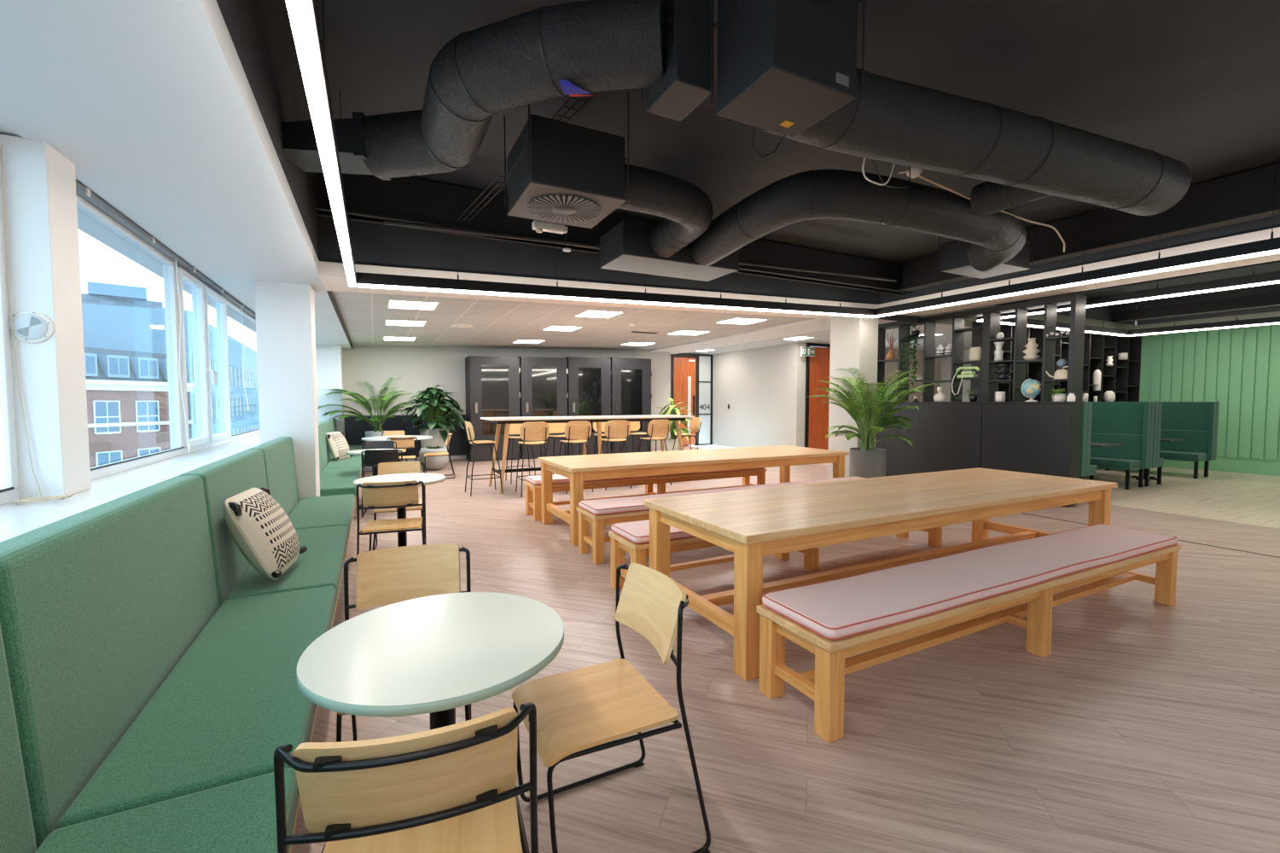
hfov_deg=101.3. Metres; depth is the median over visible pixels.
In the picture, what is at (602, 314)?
ceiling light
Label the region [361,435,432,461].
round table
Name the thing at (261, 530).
cushion
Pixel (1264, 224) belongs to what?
trim
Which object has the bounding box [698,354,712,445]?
window
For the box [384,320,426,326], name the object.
ceiling light
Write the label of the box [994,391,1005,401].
cup
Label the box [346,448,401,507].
round table
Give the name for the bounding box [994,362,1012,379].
vase
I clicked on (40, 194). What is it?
column
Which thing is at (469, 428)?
bar stool
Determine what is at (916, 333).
trailing plant
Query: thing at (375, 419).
areca palm
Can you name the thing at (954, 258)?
air plenum
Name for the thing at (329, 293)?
trim
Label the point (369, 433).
planter
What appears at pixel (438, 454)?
chair
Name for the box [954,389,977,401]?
potted plant
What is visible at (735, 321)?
ceiling light
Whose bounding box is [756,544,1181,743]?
bench
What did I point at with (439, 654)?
round table
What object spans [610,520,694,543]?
seat pad
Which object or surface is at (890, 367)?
wall
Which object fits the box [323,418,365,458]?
banquette
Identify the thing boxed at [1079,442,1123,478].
table
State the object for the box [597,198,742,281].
air plenum
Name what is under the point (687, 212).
ventilation duct
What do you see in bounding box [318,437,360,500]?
banquette
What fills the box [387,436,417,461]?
chair
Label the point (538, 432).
bar stool
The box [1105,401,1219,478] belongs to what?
bench
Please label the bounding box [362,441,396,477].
chair
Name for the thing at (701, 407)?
room number
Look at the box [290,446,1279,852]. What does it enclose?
floor
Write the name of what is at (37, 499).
window frame
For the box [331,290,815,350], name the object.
ceiling tiles
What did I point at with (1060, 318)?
ceiling
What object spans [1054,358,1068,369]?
ornament
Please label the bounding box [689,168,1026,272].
ventilation duct
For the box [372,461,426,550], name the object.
chair
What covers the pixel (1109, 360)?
ornament
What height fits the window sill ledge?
0.035 m
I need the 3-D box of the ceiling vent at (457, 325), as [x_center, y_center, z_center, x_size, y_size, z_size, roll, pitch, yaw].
[-3.037,-1.705,8.927,0.400,0.035,0.400,-1,3,-27]
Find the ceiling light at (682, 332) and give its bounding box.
[666,330,709,335]
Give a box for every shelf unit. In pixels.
[875,293,1086,506]
[970,320,1141,469]
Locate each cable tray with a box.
[383,219,897,281]
[454,92,597,224]
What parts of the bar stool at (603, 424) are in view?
backrest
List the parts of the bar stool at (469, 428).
leg, backrest, leg, seat, leg, leg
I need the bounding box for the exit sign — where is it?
[800,347,814,356]
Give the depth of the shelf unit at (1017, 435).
7.80 m
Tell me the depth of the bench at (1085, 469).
7.55 m
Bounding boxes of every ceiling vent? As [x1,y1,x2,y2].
[448,323,473,327]
[503,92,628,228]
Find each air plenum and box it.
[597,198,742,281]
[640,0,715,121]
[710,0,865,137]
[937,211,1034,279]
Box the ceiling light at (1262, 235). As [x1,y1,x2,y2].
[878,226,1279,315]
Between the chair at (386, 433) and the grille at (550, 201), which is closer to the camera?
the grille at (550, 201)
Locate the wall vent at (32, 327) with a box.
[9,310,54,343]
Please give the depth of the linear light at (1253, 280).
7.03 m
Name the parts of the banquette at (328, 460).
backrest, seat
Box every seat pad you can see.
[525,467,764,484]
[578,477,866,515]
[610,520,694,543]
[762,523,1178,639]
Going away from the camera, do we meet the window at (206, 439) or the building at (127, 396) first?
the window at (206, 439)
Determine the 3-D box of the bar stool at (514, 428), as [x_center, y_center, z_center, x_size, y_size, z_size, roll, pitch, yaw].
[-2.092,0.416,9.176,0.447,1.107,0.500,-1,3,-25]
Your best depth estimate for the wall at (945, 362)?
15.93 m
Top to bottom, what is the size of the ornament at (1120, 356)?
0.140 m
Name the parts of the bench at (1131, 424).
seat, seat, leg, leg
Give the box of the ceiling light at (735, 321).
[715,318,768,324]
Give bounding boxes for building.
[81,303,259,439]
[84,347,194,467]
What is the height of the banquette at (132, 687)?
1.060 m
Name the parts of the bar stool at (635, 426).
backrest, seat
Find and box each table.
[296,592,564,730]
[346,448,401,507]
[353,473,445,546]
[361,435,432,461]
[480,414,694,494]
[537,445,849,546]
[643,467,1117,680]
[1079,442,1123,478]
[1130,437,1187,480]
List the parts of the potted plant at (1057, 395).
pot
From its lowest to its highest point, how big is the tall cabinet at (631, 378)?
2.565 m
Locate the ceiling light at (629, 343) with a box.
[622,342,656,345]
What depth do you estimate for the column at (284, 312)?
5.18 m
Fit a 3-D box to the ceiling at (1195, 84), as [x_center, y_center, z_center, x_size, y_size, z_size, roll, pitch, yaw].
[6.425,-2.211,3.148,17.600,0.080,12.000,-1,3,-27]
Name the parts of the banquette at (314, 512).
backrest, seat, seat trim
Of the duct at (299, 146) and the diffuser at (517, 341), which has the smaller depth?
the duct at (299, 146)
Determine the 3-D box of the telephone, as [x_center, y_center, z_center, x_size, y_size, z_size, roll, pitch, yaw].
[5.056,-0.709,8.126,0.180,0.444,0.399,-1,3,-27]
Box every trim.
[216,0,318,258]
[314,162,1279,295]
[326,290,353,348]
[877,215,1279,304]
[993,287,1279,325]
[1007,260,1279,322]
[1020,512,1279,558]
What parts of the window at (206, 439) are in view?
handle, handle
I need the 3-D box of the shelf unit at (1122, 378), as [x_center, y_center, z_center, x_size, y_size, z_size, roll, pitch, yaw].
[8.534,-0.518,10.567,5.580,2.840,0.380,-1,3,-27]
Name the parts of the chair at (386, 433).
backrest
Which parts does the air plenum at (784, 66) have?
hanging rod, hanging rod, hanging rod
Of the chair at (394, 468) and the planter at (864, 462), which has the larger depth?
the planter at (864, 462)
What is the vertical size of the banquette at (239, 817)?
1.060 m
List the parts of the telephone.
cord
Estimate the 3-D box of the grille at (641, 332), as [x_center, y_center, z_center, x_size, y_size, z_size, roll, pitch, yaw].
[0.086,-1.902,10.611,0.600,0.014,0.200,-1,3,-27]
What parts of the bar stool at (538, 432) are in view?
leg, leg, seat, backrest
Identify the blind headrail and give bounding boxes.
[75,180,255,453]
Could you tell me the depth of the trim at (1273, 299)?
9.12 m
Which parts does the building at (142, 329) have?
pane, pane, pane, pane, pane, pane, pane, pane, pane, pane, pane, pane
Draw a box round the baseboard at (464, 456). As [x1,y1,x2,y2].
[400,454,466,461]
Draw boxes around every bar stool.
[463,421,503,496]
[505,424,535,484]
[515,421,549,497]
[546,423,573,474]
[556,420,593,494]
[593,422,616,454]
[599,420,631,490]
[622,421,649,453]
[638,419,671,485]
[672,417,701,450]
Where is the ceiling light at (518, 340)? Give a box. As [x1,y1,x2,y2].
[512,339,545,343]
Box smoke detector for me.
[897,166,922,178]
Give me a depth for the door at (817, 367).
13.86 m
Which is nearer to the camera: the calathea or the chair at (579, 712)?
the chair at (579, 712)
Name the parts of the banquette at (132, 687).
backrest, seat, seat trim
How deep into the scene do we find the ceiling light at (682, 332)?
10.88 m
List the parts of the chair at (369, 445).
seat, backrest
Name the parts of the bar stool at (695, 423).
seat, backrest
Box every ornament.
[995,332,1004,338]
[1046,324,1070,337]
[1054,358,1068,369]
[1082,393,1087,401]
[1092,369,1101,390]
[1093,395,1097,401]
[1102,390,1115,401]
[1105,355,1113,366]
[1117,353,1128,360]
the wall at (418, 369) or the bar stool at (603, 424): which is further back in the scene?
the wall at (418, 369)
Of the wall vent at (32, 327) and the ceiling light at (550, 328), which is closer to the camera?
the wall vent at (32, 327)
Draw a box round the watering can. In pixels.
[1045,366,1068,379]
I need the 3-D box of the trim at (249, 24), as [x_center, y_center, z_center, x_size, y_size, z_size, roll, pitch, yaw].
[-0.361,-1.644,-0.372,0.030,0.720,11.800,-1,3,-27]
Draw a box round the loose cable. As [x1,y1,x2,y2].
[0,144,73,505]
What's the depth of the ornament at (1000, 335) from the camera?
7.72 m
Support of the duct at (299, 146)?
attached to the ventilation duct at (573, 49)
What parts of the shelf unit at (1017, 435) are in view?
shelf, shelf, shelf, panel, shelf, shelf, shelf, shelf, shelf, shelf, shelf, shelf, shelf, panel, shelf, shelf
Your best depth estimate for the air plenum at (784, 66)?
2.11 m
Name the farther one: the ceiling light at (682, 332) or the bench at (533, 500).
the ceiling light at (682, 332)
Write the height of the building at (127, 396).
16.400 m
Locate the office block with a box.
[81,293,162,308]
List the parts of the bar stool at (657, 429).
seat, backrest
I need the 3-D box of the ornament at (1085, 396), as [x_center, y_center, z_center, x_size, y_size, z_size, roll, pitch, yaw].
[9.037,-0.573,10.673,0.120,0.220,0.120,-1,3,-27]
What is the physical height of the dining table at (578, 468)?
0.760 m
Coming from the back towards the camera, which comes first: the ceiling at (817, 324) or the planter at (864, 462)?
the ceiling at (817, 324)
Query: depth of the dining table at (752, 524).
3.42 m
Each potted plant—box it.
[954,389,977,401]
[1047,388,1069,401]
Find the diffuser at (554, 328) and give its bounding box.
[544,326,579,331]
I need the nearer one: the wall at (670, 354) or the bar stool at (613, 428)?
the bar stool at (613, 428)
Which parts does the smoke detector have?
bracket arm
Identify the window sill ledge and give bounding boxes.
[0,433,260,542]
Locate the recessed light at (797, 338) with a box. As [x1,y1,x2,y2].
[785,337,813,340]
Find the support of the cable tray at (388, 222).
attached to the ceiling at (1195, 84)
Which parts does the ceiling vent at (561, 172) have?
hanging rod, hanging rod, blade, blade, blade, blade, blade, blade, blade, blade, blade, blade, blade, blade, blade, blade, blade, blade, blade, casing, blade, blade, blade, blade, blade, blade, blade, blade, blade, blade, blade, blade, blade, blade, blade, blade, hanging rod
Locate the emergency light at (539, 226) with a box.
[531,220,567,233]
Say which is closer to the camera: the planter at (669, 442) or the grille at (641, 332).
the grille at (641, 332)
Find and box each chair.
[273,702,538,852]
[336,543,471,742]
[348,444,365,467]
[356,480,424,557]
[360,448,402,517]
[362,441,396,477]
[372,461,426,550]
[381,430,407,461]
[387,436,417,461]
[424,433,455,478]
[512,563,710,852]
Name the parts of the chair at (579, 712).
seat, backrest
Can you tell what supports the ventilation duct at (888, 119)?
attached to the air plenum at (784, 66)
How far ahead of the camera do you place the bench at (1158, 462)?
8.59 m
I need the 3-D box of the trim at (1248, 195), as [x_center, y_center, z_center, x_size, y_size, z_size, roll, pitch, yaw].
[2.910,-1.877,1.581,7.500,0.400,10.350,-1,3,-27]
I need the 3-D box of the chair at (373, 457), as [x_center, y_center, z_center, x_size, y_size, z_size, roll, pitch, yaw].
[-3.250,0.681,6.657,0.462,0.812,0.523,-1,3,-22]
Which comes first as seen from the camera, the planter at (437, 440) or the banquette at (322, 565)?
the banquette at (322, 565)
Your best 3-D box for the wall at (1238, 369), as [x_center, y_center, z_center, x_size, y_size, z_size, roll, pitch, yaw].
[13.618,-0.352,6.821,0.130,2.860,11.700,-1,3,-27]
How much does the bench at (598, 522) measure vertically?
0.420 m
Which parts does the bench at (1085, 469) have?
leg, seat, seat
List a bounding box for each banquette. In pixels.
[0,475,336,849]
[0,622,297,852]
[178,448,349,610]
[248,436,354,541]
[318,421,361,476]
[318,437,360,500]
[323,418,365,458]
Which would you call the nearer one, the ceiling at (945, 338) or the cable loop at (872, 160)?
the cable loop at (872, 160)
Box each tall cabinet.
[465,355,520,461]
[518,356,568,459]
[563,356,611,455]
[608,357,651,453]
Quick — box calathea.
[400,384,465,465]
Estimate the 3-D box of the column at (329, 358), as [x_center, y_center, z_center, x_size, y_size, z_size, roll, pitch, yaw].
[-6.774,-0.409,11.118,0.850,2.570,0.730,-1,3,-27]
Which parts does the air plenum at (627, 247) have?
hanging rod, hanging rod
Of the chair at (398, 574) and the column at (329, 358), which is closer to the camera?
the chair at (398, 574)
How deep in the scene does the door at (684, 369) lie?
16.47 m
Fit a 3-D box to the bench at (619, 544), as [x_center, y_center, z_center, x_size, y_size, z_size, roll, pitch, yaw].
[1.353,0.978,4.534,3.340,0.420,0.460,-1,3,-27]
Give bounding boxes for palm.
[317,377,417,442]
[805,367,943,478]
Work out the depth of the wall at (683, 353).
16.68 m
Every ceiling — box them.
[0,0,922,349]
[267,0,1279,309]
[647,318,830,354]
[683,320,971,354]
[920,305,1279,337]
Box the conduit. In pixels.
[918,174,1064,252]
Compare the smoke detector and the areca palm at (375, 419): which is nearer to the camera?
the smoke detector
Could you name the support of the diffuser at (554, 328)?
attached to the ceiling light at (550, 328)
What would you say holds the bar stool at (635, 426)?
on the floor
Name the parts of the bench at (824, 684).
leg, cross rail, leg, rail, cross rail, leg, rail, cross rail, leg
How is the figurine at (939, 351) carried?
on the shelf unit at (1017, 435)
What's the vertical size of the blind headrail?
1.560 m
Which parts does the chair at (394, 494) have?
backrest, seat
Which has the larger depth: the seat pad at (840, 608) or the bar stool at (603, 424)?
the bar stool at (603, 424)
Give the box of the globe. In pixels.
[1020,378,1041,401]
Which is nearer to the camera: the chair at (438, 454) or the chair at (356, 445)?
the chair at (438, 454)
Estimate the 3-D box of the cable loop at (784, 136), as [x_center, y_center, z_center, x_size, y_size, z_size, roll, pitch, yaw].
[0.606,-1.353,2.489,0.187,0.136,0.062,-1,3,-24]
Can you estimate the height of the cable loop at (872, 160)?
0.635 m
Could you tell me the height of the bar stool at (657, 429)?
1.107 m
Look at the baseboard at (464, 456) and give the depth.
12.70 m
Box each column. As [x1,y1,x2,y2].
[0,133,91,498]
[254,280,319,500]
[315,345,344,436]
[827,315,878,478]
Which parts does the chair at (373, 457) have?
backrest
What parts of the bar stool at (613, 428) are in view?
seat, backrest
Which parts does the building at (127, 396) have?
pane, pane, pane, pane, cornice, pane, pane, pane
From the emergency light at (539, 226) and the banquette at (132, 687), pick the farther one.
the emergency light at (539, 226)
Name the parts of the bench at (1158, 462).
leg, leg, seat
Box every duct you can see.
[281,112,390,180]
[360,0,663,178]
[617,163,713,257]
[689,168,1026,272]
[756,67,1191,215]
[970,180,1051,216]
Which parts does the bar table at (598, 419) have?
leg, leg, foot rail, leg, leg, leg, leg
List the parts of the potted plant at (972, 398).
pot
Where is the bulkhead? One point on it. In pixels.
(373, 244)
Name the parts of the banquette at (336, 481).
backrest, seat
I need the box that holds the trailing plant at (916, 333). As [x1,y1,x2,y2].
[901,324,922,389]
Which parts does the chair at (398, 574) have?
backrest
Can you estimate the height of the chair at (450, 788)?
0.812 m
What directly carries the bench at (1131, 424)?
on the floor
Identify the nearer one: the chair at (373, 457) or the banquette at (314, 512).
the banquette at (314, 512)
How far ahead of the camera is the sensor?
4.62 m
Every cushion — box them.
[223,487,307,580]
[325,431,353,460]
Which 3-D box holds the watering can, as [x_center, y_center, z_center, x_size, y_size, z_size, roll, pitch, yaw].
[5.604,-0.718,7.041,0.176,0.172,0.377,-1,3,-27]
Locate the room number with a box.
[699,404,709,409]
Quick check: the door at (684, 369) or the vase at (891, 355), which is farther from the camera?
the door at (684, 369)
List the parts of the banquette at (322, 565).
backrest, seat, seat trim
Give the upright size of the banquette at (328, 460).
1.060 m
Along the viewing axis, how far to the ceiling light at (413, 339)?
10.55 m
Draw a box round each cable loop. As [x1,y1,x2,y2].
[750,126,785,157]
[861,157,895,186]
[872,159,910,187]
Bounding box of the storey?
[87,281,146,300]
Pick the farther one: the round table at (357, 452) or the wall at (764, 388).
the wall at (764, 388)
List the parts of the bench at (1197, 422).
seat, seat, leg, leg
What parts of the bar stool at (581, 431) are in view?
seat, backrest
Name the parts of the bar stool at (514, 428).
leg, leg, backrest, leg, leg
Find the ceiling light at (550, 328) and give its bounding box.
[541,325,583,331]
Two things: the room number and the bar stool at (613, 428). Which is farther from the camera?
the room number
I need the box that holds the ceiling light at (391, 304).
[387,299,439,310]
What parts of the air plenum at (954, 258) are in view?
hanging rod, casing, hanging rod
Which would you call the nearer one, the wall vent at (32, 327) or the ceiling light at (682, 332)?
the wall vent at (32, 327)
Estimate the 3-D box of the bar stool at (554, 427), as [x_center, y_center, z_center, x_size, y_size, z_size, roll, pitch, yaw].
[-1.459,0.400,9.518,0.447,1.107,0.500,-2,3,-30]
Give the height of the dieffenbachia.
1.488 m
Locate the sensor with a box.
[563,233,570,251]
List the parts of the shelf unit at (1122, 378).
panel, shelf, shelf, shelf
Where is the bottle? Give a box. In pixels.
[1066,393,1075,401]
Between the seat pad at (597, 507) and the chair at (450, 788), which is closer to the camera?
the chair at (450, 788)
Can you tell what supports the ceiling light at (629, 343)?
attached to the ceiling tiles
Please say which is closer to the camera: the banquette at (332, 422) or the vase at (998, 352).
the vase at (998, 352)
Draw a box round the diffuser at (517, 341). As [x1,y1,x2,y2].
[513,340,544,343]
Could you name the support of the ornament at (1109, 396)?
on the shelf unit at (1122, 378)
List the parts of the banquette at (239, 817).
backrest, seat, seat trim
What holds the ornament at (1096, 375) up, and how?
on the shelf unit at (1122, 378)
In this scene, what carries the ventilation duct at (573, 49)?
attached to the air plenum at (685, 83)
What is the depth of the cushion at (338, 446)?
8.51 m
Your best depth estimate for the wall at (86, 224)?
3.94 m
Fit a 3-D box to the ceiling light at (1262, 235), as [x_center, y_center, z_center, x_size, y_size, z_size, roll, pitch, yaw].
[6.883,-1.635,3.267,1.100,0.163,11.750,-1,3,-27]
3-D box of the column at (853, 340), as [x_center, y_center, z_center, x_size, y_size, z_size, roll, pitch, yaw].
[3.366,-0.382,8.316,0.400,2.780,0.580,-1,3,-27]
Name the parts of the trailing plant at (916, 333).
pot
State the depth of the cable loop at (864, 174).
3.18 m
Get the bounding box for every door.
[670,353,703,446]
[804,343,830,449]
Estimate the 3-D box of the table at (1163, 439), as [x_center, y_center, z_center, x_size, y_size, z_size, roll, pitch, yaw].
[9.093,0.571,9.757,0.720,0.740,1.340,-1,3,-27]
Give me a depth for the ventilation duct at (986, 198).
3.85 m
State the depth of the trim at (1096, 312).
10.24 m
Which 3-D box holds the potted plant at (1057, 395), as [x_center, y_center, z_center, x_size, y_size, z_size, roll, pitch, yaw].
[5.592,-0.421,7.007,0.267,0.181,0.276,0,3,-8]
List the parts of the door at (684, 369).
vision panel, handle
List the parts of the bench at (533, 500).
leg, cross rail, leg, rail, leg, leg, rail, leg, leg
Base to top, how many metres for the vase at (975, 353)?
0.210 m
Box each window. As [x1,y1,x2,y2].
[0,156,19,505]
[76,192,259,480]
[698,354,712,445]
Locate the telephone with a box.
[951,366,980,395]
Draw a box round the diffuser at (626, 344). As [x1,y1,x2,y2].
[623,343,654,345]
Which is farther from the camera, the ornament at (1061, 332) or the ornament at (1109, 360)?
the ornament at (1109, 360)
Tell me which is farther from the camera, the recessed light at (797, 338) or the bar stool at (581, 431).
the recessed light at (797, 338)
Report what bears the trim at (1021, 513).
on the floor
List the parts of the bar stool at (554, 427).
seat, backrest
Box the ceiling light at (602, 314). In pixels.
[573,310,624,318]
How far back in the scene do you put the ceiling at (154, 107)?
2.32 m
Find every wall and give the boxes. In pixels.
[0,122,255,332]
[342,345,669,457]
[669,354,671,438]
[683,353,711,446]
[711,342,806,448]
[884,348,941,401]
[940,320,1137,401]
[1129,324,1279,476]
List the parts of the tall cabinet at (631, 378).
handle, glass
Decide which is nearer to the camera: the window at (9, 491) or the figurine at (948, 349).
the window at (9, 491)
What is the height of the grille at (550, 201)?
0.026 m
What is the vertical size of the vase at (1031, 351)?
0.310 m
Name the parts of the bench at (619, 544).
leg, cross rail, leg, rail, leg, leg, leg, leg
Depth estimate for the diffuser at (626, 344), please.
13.03 m
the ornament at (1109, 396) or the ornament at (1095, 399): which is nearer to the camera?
the ornament at (1095, 399)
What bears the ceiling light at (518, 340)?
attached to the ceiling tiles
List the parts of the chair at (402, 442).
backrest, seat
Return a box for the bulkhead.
[316,213,920,323]
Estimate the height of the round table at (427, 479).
0.740 m
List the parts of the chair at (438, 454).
seat, backrest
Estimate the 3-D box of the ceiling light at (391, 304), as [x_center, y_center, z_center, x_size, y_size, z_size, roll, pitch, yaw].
[-2.992,-1.597,6.913,0.600,0.007,0.600,-3,4,-27]
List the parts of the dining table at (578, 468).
leg, rail, leg, leg, leg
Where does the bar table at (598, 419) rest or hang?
on the floor
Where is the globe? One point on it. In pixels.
(1031, 387)
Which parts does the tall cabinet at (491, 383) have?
handle, glass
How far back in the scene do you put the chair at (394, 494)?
3.92 m
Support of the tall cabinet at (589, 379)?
on the floor
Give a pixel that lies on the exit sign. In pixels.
(805, 352)
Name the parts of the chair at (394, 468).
seat, backrest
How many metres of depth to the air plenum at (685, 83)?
2.27 m
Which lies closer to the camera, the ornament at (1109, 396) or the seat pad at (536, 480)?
the seat pad at (536, 480)
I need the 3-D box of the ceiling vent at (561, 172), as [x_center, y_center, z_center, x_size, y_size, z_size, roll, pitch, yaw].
[-0.517,-1.838,3.589,0.669,0.706,0.660,-1,3,-27]
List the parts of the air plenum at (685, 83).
hanging rod, hanging rod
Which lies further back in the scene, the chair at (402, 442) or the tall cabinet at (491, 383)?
the tall cabinet at (491, 383)
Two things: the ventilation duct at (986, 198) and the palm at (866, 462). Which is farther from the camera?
the palm at (866, 462)
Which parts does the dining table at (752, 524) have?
leg, rail, leg, rail, leg, rail, leg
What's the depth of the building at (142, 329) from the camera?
35.91 m
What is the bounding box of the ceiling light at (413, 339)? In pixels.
[383,337,416,341]
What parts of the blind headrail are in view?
rail, pull cord, pull cord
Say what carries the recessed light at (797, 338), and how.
in the ceiling at (945, 338)
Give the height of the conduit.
0.164 m
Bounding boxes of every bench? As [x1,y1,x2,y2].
[523,468,766,521]
[576,506,649,564]
[608,526,942,589]
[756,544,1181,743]
[1044,401,1097,480]
[1089,401,1155,489]
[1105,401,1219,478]
[1144,401,1163,486]
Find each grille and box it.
[507,180,626,228]
[628,331,658,334]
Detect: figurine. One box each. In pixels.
[934,344,944,355]
[943,343,951,354]
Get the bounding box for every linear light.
[285,0,1279,318]
[976,265,1279,337]
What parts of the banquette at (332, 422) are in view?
backrest, seat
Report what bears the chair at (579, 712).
on the floor
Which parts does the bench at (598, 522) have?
leg, cross rail, leg, rail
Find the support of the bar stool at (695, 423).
on the floor
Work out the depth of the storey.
45.74 m
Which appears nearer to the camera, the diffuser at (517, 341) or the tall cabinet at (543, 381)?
the diffuser at (517, 341)
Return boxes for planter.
[365,430,384,442]
[418,445,448,470]
[419,427,449,465]
[664,438,683,451]
[849,448,886,478]
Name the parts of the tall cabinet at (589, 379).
handle, glass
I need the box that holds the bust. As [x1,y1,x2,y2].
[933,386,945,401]
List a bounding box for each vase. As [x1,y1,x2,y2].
[886,334,896,360]
[969,347,982,360]
[993,342,1004,360]
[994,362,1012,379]
[1022,337,1040,360]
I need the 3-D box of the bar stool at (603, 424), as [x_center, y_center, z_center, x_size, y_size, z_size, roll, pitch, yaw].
[-0.663,0.382,9.898,0.447,1.107,0.500,0,3,-7]
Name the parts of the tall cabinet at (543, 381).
handle, glass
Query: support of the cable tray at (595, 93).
attached to the ceiling at (1195, 84)
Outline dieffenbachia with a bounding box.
[653,397,692,451]
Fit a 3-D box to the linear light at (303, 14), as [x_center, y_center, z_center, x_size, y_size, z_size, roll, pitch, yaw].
[2.783,-1.624,2.006,7.219,0.985,9.664,-1,3,-27]

